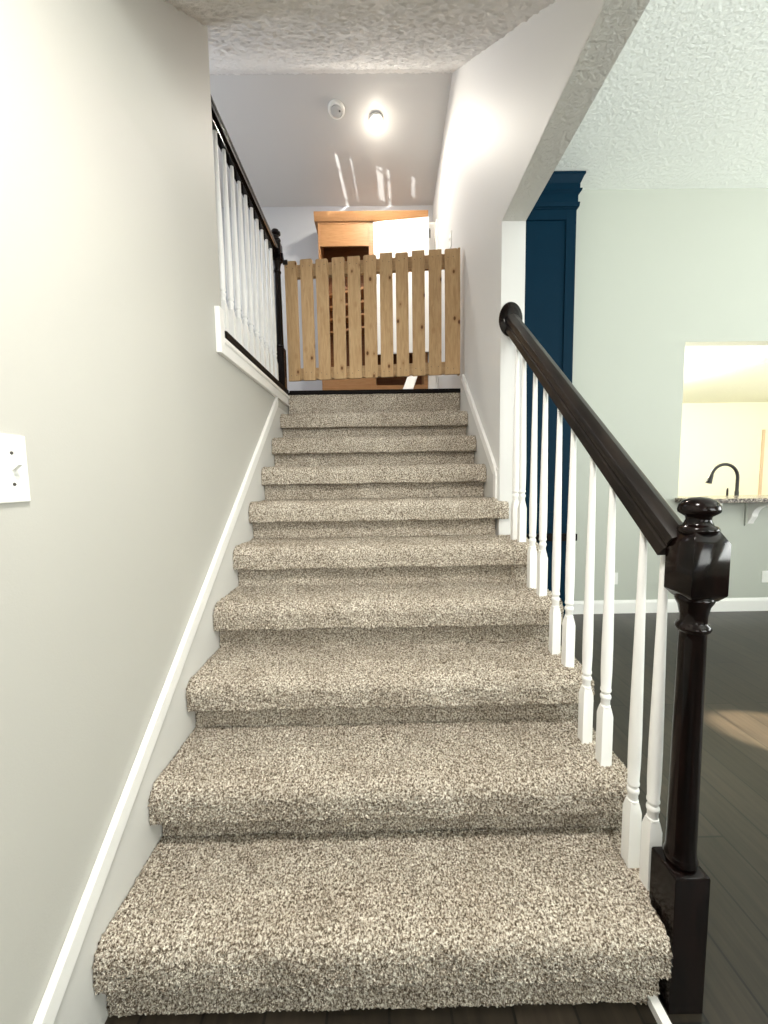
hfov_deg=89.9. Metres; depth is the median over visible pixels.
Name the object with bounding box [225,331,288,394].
trim
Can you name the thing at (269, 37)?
ceiling
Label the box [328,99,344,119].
smoke detector
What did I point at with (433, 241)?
doorway
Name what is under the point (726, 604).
baseboard
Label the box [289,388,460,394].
trim
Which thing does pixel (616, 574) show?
wall outlet
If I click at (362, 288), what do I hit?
shelf
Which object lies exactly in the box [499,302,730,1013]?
stair railing
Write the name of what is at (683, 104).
ceiling
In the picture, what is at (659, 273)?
wall
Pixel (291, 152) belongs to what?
ceiling
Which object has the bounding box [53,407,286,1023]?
trim
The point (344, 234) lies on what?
bookcase
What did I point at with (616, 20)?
ceiling
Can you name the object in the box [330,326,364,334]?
shelf
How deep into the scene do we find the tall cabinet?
3.33 m
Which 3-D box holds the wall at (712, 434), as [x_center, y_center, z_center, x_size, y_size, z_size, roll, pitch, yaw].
[4.180,-0.566,5.444,6.942,2.730,3.630,-1,5,0]
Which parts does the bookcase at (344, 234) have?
panel, panel, crown molding, panel, drawer, door panel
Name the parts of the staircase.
trim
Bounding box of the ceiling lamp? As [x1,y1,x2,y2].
[369,112,382,129]
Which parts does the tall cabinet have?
panel frame, crown molding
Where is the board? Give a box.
[403,376,417,388]
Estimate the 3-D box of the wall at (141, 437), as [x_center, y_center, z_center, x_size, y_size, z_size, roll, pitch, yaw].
[-0.784,-0.402,0.712,0.120,3.303,7.700,-1,5,0]
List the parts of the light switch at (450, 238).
plate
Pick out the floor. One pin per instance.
(732, 846)
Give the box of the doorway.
[428,219,437,388]
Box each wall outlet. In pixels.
[615,573,617,583]
[761,571,767,582]
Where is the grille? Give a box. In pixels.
[331,104,341,117]
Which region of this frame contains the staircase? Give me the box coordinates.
[92,393,672,1023]
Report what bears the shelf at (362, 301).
attached to the bookcase at (344, 234)
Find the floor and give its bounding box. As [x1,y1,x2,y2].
[105,611,767,1023]
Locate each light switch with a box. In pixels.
[0,433,30,502]
[449,231,451,247]
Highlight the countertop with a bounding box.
[675,495,767,502]
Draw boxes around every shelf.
[329,287,363,297]
[329,300,363,310]
[330,313,363,322]
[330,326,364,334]
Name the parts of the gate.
rail, rail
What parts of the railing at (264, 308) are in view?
handrail, newel post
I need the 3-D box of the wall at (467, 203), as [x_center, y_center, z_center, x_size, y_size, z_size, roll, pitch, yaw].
[0.674,-1.081,0.727,0.122,4.610,7.820,-1,5,0]
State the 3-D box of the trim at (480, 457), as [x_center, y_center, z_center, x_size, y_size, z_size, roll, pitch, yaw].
[0.605,-0.517,2.536,0.008,0.910,0.990,-1,5,0]
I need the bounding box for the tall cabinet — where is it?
[524,171,585,617]
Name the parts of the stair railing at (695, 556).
handrail, newel post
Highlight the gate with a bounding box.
[282,248,459,381]
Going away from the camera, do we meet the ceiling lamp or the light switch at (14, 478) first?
the light switch at (14, 478)
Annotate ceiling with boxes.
[164,0,555,74]
[210,72,451,206]
[554,0,767,189]
[683,345,767,402]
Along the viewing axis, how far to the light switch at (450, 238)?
3.28 m
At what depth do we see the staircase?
1.21 m
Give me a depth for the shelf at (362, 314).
4.32 m
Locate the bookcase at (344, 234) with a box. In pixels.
[314,210,430,389]
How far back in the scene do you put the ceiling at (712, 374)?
5.08 m
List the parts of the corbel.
plate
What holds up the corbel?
attached to the wall at (659, 273)
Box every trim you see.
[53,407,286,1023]
[214,306,225,354]
[222,338,289,406]
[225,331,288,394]
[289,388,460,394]
[460,381,498,500]
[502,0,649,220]
[758,429,765,494]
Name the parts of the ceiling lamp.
bulb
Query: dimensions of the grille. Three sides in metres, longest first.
0.096 x 0.096 x 0.020 m
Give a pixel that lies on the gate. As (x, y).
(435, 262)
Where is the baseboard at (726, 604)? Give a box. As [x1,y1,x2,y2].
[573,597,767,613]
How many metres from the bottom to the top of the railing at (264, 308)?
1.188 m
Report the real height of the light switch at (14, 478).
0.130 m
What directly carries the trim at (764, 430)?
attached to the wall at (712, 434)
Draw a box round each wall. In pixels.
[0,0,288,1023]
[221,205,432,390]
[433,0,604,535]
[572,188,767,600]
[678,402,767,495]
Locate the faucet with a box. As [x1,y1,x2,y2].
[705,463,739,494]
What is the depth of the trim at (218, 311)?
1.69 m
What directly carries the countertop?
attached to the wall at (712, 434)
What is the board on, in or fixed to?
on the floor
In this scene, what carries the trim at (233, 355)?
attached to the wall at (141, 437)
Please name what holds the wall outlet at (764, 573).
attached to the wall at (659, 273)
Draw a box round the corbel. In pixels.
[744,502,767,525]
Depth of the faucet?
4.00 m
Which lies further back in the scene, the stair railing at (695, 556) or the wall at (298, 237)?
the wall at (298, 237)
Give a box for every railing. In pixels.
[211,96,286,388]
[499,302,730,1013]

